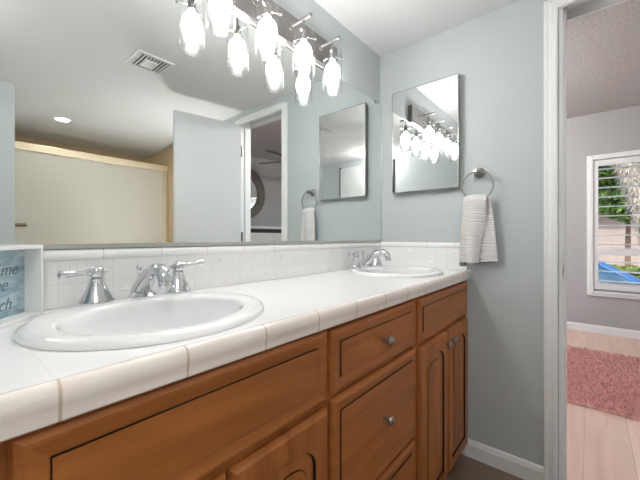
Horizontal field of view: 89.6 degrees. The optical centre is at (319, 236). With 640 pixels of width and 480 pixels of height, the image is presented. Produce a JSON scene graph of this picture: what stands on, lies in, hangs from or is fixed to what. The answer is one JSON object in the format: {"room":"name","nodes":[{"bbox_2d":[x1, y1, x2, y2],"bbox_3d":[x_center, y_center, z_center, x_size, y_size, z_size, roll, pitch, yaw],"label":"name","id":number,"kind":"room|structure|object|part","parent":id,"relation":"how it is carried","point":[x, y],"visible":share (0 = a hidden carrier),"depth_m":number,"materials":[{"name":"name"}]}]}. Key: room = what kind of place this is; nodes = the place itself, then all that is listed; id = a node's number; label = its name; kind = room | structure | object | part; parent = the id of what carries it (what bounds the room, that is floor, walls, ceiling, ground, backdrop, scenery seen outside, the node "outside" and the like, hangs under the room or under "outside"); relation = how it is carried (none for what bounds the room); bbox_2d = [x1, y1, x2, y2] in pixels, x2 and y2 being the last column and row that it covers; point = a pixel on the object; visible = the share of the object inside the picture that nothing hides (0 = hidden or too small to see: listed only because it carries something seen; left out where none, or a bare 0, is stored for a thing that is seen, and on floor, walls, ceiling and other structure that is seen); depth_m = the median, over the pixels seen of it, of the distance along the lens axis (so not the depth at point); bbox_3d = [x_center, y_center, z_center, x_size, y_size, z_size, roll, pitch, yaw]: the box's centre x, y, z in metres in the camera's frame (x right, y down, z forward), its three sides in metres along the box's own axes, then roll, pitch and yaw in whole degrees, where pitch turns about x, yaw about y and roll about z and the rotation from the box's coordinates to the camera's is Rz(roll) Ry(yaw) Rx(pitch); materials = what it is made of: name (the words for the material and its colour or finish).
{"room":"bathroom","nodes":[
{"label":"bathroom","id":0,"kind":"room"},
{"bbox_2d":[80,0,379,248],"bbox_3d":[-0.413,0.006,1.103,0.100,2.192,2.300,0,0,40],"label":"wall","id":1,"kind":"structure","parent":0,"point":[359,67],"depth_m":1.68,"materials":[{"name":"grey paint"}]},
{"bbox_2d":[0,0,381,248],"bbox_3d":[-0.337,-0.386,1.105,0.013,0.828,2.196,0,0,40],"label":"wall mirror","id":2,"kind":"object","parent":1,"relation":"attached to","point":[124,123],"visible":0.97,"depth_m":0.97,"materials":[{"name":"silver metal"}]},
{"bbox_2d":[43,242,380,309],"bbox_3d":[-0.339,0.099,1.101,0.014,0.140,2.190,0,0,40],"label":"tile backsplash","id":3,"kind":"structure","parent":1,"relation":"attached to","point":[224,265],"depth_m":1.04,"materials":[{"name":"white tile"}]},
{"bbox_3d":[-0.339,0.043,1.101,0.014,0.028,2.190,0,0,40],"label":"bullnose trim","id":4,"kind":"part","parent":3,"relation":"part of","materials":[{"name":"tile"}]},
{"bbox_2d":[206,0,342,92],"bbox_3d":[-0.145,-0.782,1.234,0.140,0.277,0.817,0,0,40],"label":"vanity light","id":5,"kind":"object","parent":1,"relation":"attached to","point":[273,21],"visible":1,"depth_m":1.27,"materials":[{"name":"white glass"}]},
{"bbox_3d":[-0.307,-0.733,0.999,0.065,0.100,0.065,0,0,40],"label":"bulb","id":6,"kind":"part","parent":5,"relation":"part of","materials":[{"name":"white glass"}]},
{"bbox_3d":[-0.196,-0.835,1.151,0.110,0.103,0.032,0,0,40],"label":"lamp arm","id":7,"kind":"part","parent":5,"relation":"part of","materials":[{"name":"silver metal"}]},
{"bbox_3d":[-0.186,-0.733,1.143,0.065,0.100,0.065,0,0,40],"label":"bulb","id":8,"kind":"part","parent":5,"relation":"part of","materials":[{"name":"white glass"}]},
{"bbox_3d":[-0.075,-0.835,1.295,0.110,0.103,0.032,0,0,40],"label":"lamp arm","id":9,"kind":"part","parent":5,"relation":"part of","materials":[{"name":"silver metal"}]},
{"bbox_3d":[-0.065,-0.733,1.287,0.065,0.100,0.065,0,0,40],"label":"bulb","id":10,"kind":"part","parent":5,"relation":"part of","materials":[{"name":"white glass"}]},
{"bbox_3d":[0.045,-0.835,1.440,0.110,0.103,0.032,0,0,40],"label":"lamp arm","id":11,"kind":"part","parent":5,"relation":"part of","materials":[{"name":"silver metal"}]},
{"bbox_3d":[0.056,-0.733,1.431,0.065,0.100,0.065,0,0,40],"label":"bulb","id":12,"kind":"part","parent":5,"relation":"part of","materials":[{"name":"white glass"}]},
{"bbox_2d":[314,0,518,56],"bbox_3d":[1.101,-1.120,-0.096,3.960,0.060,2.410,0,0,40],"label":"ceiling","id":13,"kind":"structure","parent":0,"point":[385,26],"depth_m":1.59,"materials":[{"name":"white paint"}]},
{"bbox_2d":[380,0,558,479],"bbox_3d":[1.123,-0.193,1.386,3.390,2.590,0.110,0,0,40],"label":"wall","id":14,"kind":"structure","parent":0,"point":[497,55],"depth_m":1.55,"materials":[{"name":"grey paint"}]},
{"bbox_2d":[381,242,466,269],"bbox_3d":[0.551,0.099,1.784,0.499,0.140,0.014,0,0,40],"label":"tile backsplash","id":15,"kind":"structure","parent":14,"relation":"attached to","point":[439,255],"depth_m":1.76,"materials":[{"name":"white tile"}]},
{"bbox_3d":[0.551,0.043,1.784,0.499,0.028,0.014,0,0,40],"label":"bullnose trim","id":16,"kind":"part","parent":15,"relation":"part of","materials":[{"name":"tile"}]},
{"bbox_2d":[392,73,459,193],"bbox_3d":[0.568,-0.538,1.754,0.368,0.573,0.039,0,0,40],"label":"mirror","id":17,"kind":"object","parent":14,"relation":"attached to","point":[425,117],"visible":1,"depth_m":1.73,"materials":[{"name":"silver metal"}]},
{"bbox_2d":[461,168,493,195],"bbox_3d":[0.769,-0.258,1.569,0.148,0.166,0.063,0,0,40],"label":"towel ring","id":18,"kind":"object","parent":14,"relation":"attached to","point":[478,172],"visible":0.91,"depth_m":1.57,"materials":[{"name":"silver metal"}]},
{"bbox_2d":[459,194,497,265],"bbox_3d":[0.759,-0.033,1.548,0.170,0.348,0.050,0,0,35],"label":"hand towel","id":19,"kind":"object","parent":18,"relation":"hanging from","point":[478,243],"visible":1,"depth_m":1.54,"materials":[{"name":"white fabric"}]},
{"bbox_2d":[461,438,543,479],"bbox_3d":[1.371,1.059,1.097,2.639,0.085,0.014,0,0,40],"label":"baseboard","id":20,"kind":"structure","parent":14,"relation":"attached to","point":[521,468],"depth_m":1.51,"materials":[{"name":"white paint"}]},
{"bbox_2d":[544,0,628,479],"bbox_3d":[1.279,0.027,1.256,0.661,2.150,0.146,0,0,40],"label":"trim","id":21,"kind":"structure","parent":14,"relation":"attached to","point":[551,7],"depth_m":1.40,"materials":[{"name":"white paint"}]},
{"bbox_2d":[445,329,639,479],"bbox_3d":[1.877,1.132,1.335,4.610,0.060,5.600,0,0,40],"label":"floor","id":22,"kind":"structure","parent":0,"point":[601,445],"depth_m":1.71,"materials":[{"name":"brown wood"}]},
{"bbox_2d":[0,329,326,479],"bbox_3d":[-0.336,0.659,0.698,0.530,0.886,0.560,0,0,40],"label":"base cabinet","id":23,"kind":"object","parent":22,"relation":"on","point":[262,415],"visible":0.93,"depth_m":0.52,"materials":[{"name":"brown wood"}]},
{"bbox_3d":[-0.247,0.716,0.447,0.018,0.628,0.267,0,0,40],"label":"cabinet door","id":24,"kind":"part","parent":23,"relation":"part of","materials":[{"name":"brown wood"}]},
{"bbox_3d":[-0.071,0.716,0.657,0.018,0.628,0.266,0,0,40],"label":"cabinet door","id":25,"kind":"part","parent":23,"relation":"part of","materials":[{"name":"brown wood"}]},
{"bbox_2d":[326,299,415,479],"bbox_3d":[0.006,0.659,1.106,0.530,0.886,0.503,0,0,40],"label":"base cabinet","id":26,"kind":"object","parent":22,"relation":"on","point":[371,401],"visible":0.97,"depth_m":0.92,"materials":[{"name":"brown wood"}]},
{"bbox_3d":[0.180,0.301,0.957,0.016,0.158,0.483,0,0,40],"label":"drawer","id":27,"kind":"part","parent":26,"relation":"part of","materials":[{"name":"brown wood"}]},
{"bbox_3d":[0.204,0.540,0.952,0.030,0.031,0.031,0,0,40],"label":"knob","id":28,"kind":"part","parent":26,"relation":"part of","materials":[{"name":"silver metal"}]},
{"bbox_3d":[0.204,0.305,0.952,0.030,0.031,0.031,0,0,40],"label":"knob","id":29,"kind":"part","parent":26,"relation":"part of","materials":[{"name":"silver metal"}]},
{"bbox_3d":[0.180,0.871,0.957,0.016,0.318,0.483,0,0,40],"label":"drawer","id":30,"kind":"part","parent":26,"relation":"part of","materials":[{"name":"brown wood"}]},
{"bbox_2d":[414,281,467,479],"bbox_3d":[0.365,0.659,1.534,0.530,0.886,0.614,0,0,40],"label":"base cabinet","id":31,"kind":"object","parent":22,"relation":"on","point":[441,345],"visible":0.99,"depth_m":1.32,"materials":[{"name":"brown wood"}]},
{"bbox_2d":[0,269,469,442],"bbox_3d":[-0.146,0.190,0.944,0.512,0.046,2.197,0,0,40],"label":"countertop","id":32,"kind":"structure","parent":31,"relation":"on","point":[39,389],"depth_m":0.49,"materials":[{"name":"white tile"}]},
{"bbox_2d":[0,245,42,328],"bbox_3d":[-0.610,0.093,0.608,0.036,0.152,0.200,0,0,-10],"label":"box sign","id":33,"kind":"object","parent":32,"relation":"on","point":[21,266],"visible":1,"depth_m":0.68,"materials":[{"name":"white paint"}]},
{"bbox_2d":[0,249,23,318],"bbox_3d":[-0.624,0.093,0.606,0.002,0.137,0.185,0,0,-10],"label":"print","id":34,"kind":"object","parent":33,"relation":"attached to","point":[8,258],"depth_m":0.66},
{"bbox_2d":[57,259,203,304],"bbox_3d":[-0.427,0.112,0.807,0.174,0.095,0.348,0,0,40],"label":"widespread faucet","id":35,"kind":"object","parent":32,"relation":"on","point":[97,291],"visible":1,"depth_m":0.77,"materials":[{"name":"silver metal"}]},
{"bbox_3d":[-0.546,0.083,0.744,0.032,0.028,0.098,0,0,40],"label":"lever","id":36,"kind":"part","parent":35,"relation":"part of","materials":[{"name":"silver metal"}]},
{"bbox_3d":[-0.529,0.123,0.765,0.072,0.062,0.072,0,0,40],"label":"faucet handle","id":37,"kind":"part","parent":35,"relation":"part of","materials":[{"name":"silver metal"}]},
{"bbox_3d":[-0.481,0.103,0.860,0.017,0.063,0.017,0,0,40],"label":"lift rod","id":38,"kind":"part","parent":35,"relation":"part of","materials":[{"name":"silver metal"}]},
{"bbox_3d":[-0.423,0.112,0.811,0.173,0.095,0.068,0,0,40],"label":"spout","id":39,"kind":"part","parent":35,"relation":"part of","materials":[{"name":"silver metal"}]},
{"bbox_3d":[-0.403,0.123,0.915,0.072,0.062,0.072,0,0,40],"label":"faucet handle","id":40,"kind":"part","parent":35,"relation":"part of","materials":[{"name":"silver metal"}]},
{"bbox_3d":[-0.386,0.082,0.936,0.032,0.030,0.098,0,0,40],"label":"lever","id":41,"kind":"part","parent":35,"relation":"part of","materials":[{"name":"silver metal"}]},
{"bbox_2d":[13,292,263,350],"bbox_3d":[-0.348,0.231,0.701,0.424,0.152,0.462,0,0,40],"label":"oval sink","id":42,"kind":"object","parent":32,"relation":"in","point":[125,322],"visible":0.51,"depth_m":0.69,"materials":[{"name":"white ceramic"}]},
{"bbox_2d":[347,249,390,268],"bbox_3d":[0.283,0.112,1.654,0.174,0.095,0.348,0,0,40],"label":"widespread faucet","id":43,"kind":"object","parent":32,"relation":"on","point":[373,259],"visible":1,"depth_m":1.63,"materials":[{"name":"silver metal"}]},
{"bbox_3d":[0.164,0.083,1.591,0.032,0.028,0.098,0,0,40],"label":"lever","id":44,"kind":"part","parent":43,"relation":"part of","materials":[{"name":"silver metal"}]},
{"bbox_3d":[0.181,0.123,1.612,0.072,0.062,0.072,0,0,40],"label":"faucet handle","id":45,"kind":"part","parent":43,"relation":"part of","materials":[{"name":"silver metal"}]},
{"bbox_3d":[0.287,0.112,1.657,0.173,0.095,0.068,0,0,40],"label":"spout","id":46,"kind":"part","parent":43,"relation":"part of","materials":[{"name":"silver metal"}]},
{"bbox_3d":[0.307,0.123,1.762,0.072,0.062,0.072,0,0,40],"label":"faucet handle","id":47,"kind":"part","parent":43,"relation":"part of","materials":[{"name":"silver metal"}]},
{"bbox_2d":[350,265,443,277],"bbox_3d":[0.366,0.231,1.552,0.424,0.152,0.462,0,0,40],"label":"oval sink","id":48,"kind":"object","parent":32,"relation":"in","point":[385,271],"visible":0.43,"depth_m":1.56,"materials":[{"name":"white ceramic"}]},
{"bbox_3d":[0.448,0.716,1.276,0.018,0.628,0.296,0,0,40],"label":"cabinet door","id":49,"kind":"part","parent":31,"relation":"part of","materials":[{"name":"brown wood"}]},
{"bbox_3d":[0.542,0.304,1.389,0.016,0.163,0.590,0,0,40],"label":"false drawer","id":50,"kind":"part","parent":31,"relation":"part of","materials":[{"name":"brown wood"}]},
{"bbox_3d":[0.538,0.450,1.350,0.030,0.031,0.031,0,0,40],"label":"knob","id":51,"kind":"part","parent":31,"relation":"part of","materials":[{"name":"silver metal"}]},
{"bbox_3d":[0.586,0.450,1.407,0.030,0.031,0.031,0,0,40],"label":"knob","id":52,"kind":"part","parent":31,"relation":"part of","materials":[{"name":"silver metal"}]},
{"bbox_3d":[0.640,0.716,1.504,0.018,0.628,0.286,0,0,40],"label":"cabinet door","id":53,"kind":"part","parent":31,"relation":"part of","materials":[{"name":"brown wood"}]},
{"bbox_2d":[567,344,639,420],"bbox_3d":[2.445,1.078,2.330,2.152,0.046,1.370,0,0,40],"label":"shag rug","id":54,"kind":"object","parent":22,"relation":"on","point":[600,380],"visible":0.48,"depth_m":2.39,"materials":[{"name":"pink carpet"}]},
{"bbox_2d":[567,105,639,330],"bbox_3d":[3.573,-0.163,3.482,4.450,2.530,0.130,0,0,40],"label":"wall","id":55,"kind":"structure","parent":0,"point":[618,130],"depth_m":3.78,"materials":[{"name":"grey paint"}]},
{"bbox_2d":[567,321,639,338],"bbox_3d":[3.527,1.059,3.427,4.250,0.085,0.014,0,0,40],"label":"baseboard","id":56,"kind":"structure","parent":55,"relation":"attached to","point":[570,325],"depth_m":3.66,"materials":[{"name":"white paint"}]},
{"bbox_2d":[587,150,639,299],"bbox_3d":[3.744,-0.133,3.296,1.560,1.620,0.135,0,0,40],"label":"window","id":57,"kind":"structure","parent":55,"relation":"in","point":[590,159],"depth_m":3.72,"materials":[{"name":"white paint"}]},
{"bbox_2d":[593,156,639,291],"bbox_3d":[3.439,-0.141,3.503,0.726,1.475,0.084,0,0,40],"label":"plantation shutter","id":58,"kind":"object","parent":57,"relation":"attached to","point":[597,251],"visible":1,"depth_m":3.62,"materials":[{"name":"white paint"}]},
{"bbox_2d":[567,0,639,118],"bbox_3d":[2.590,-1.458,2.310,4.450,0.060,3.190,0,0,40],"label":"ceiling","id":59,"kind":"structure","parent":0,"point":[603,46],"depth_m":2.61,"materials":[{"name":"white paint"}]},
{"label":"outside","id":60,"kind":"structure","parent":0,"visible":0},
{"bbox_3d":[19.211,2.102,19.752,34.000,0.100,28.500,0,0,40],"label":"lawn","id":61,"kind":"structure","parent":60,"visible":0},
{"bbox_2d":[598,162,639,266],"bbox_3d":[9.976,-0.937,10.431,3.764,5.985,4.064,0,0,40],"label":"leafy tree","id":62,"kind":"object","parent":61,"relation":"on","point":[611,201],"visible":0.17,"depth_m":9.94,"materials":[{"name":"green plant"}]},
{"bbox_2d":[598,213,639,266],"bbox_3d":[15.133,0.052,15.668,15.000,4.000,7.000,0,0,40],"label":"house","id":63,"kind":"structure","parent":61,"relation":"on","point":[602,230],"depth_m":13.84,"materials":[{"name":"paint"}]},
{"bbox_2d":[608,264,639,278],"bbox_3d":[9.345,1.290,9.923,1.104,0.947,1.027,0,0,40],"label":"clipped shrub","id":64,"kind":"object","parent":61,"relation":"on","point":[631,268],"visible":0.16,"depth_m":9.64,"materials":[{"name":"green plant"}]},
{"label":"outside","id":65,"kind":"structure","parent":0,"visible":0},
{"bbox_3d":[8.800,2.104,7.340,22.000,0.095,3.900,0,0,40],"label":"street","id":66,"kind":"object","parent":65,"visible":0},
{"bbox_2d":[598,260,639,284],"bbox_3d":[6.979,1.327,8.150,4.230,1.450,1.790,0,0,40],"label":"parked car","id":67,"kind":"object","parent":66,"relation":"on","point":[612,276],"visible":0.05,"depth_m":7.46,"materials":[{"name":"blue paint"}]},
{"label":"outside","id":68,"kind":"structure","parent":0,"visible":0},
{"bbox_3d":[6.261,2.102,4.314,22.000,0.100,4.000,0,0,40],"label":"yard","id":69,"kind":"structure","parent":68,"visible":0},
{"bbox_2d":[612,162,639,248],"bbox_3d":[5.502,-0.530,6.256,3.546,5.368,3.464,0,0,40],"label":"palm tree","id":70,"kind":"object","parent":69,"relation":"on","point":[634,180],"visible":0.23,"depth_m":5.90,"materials":[{"name":"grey plant"}]}
]}

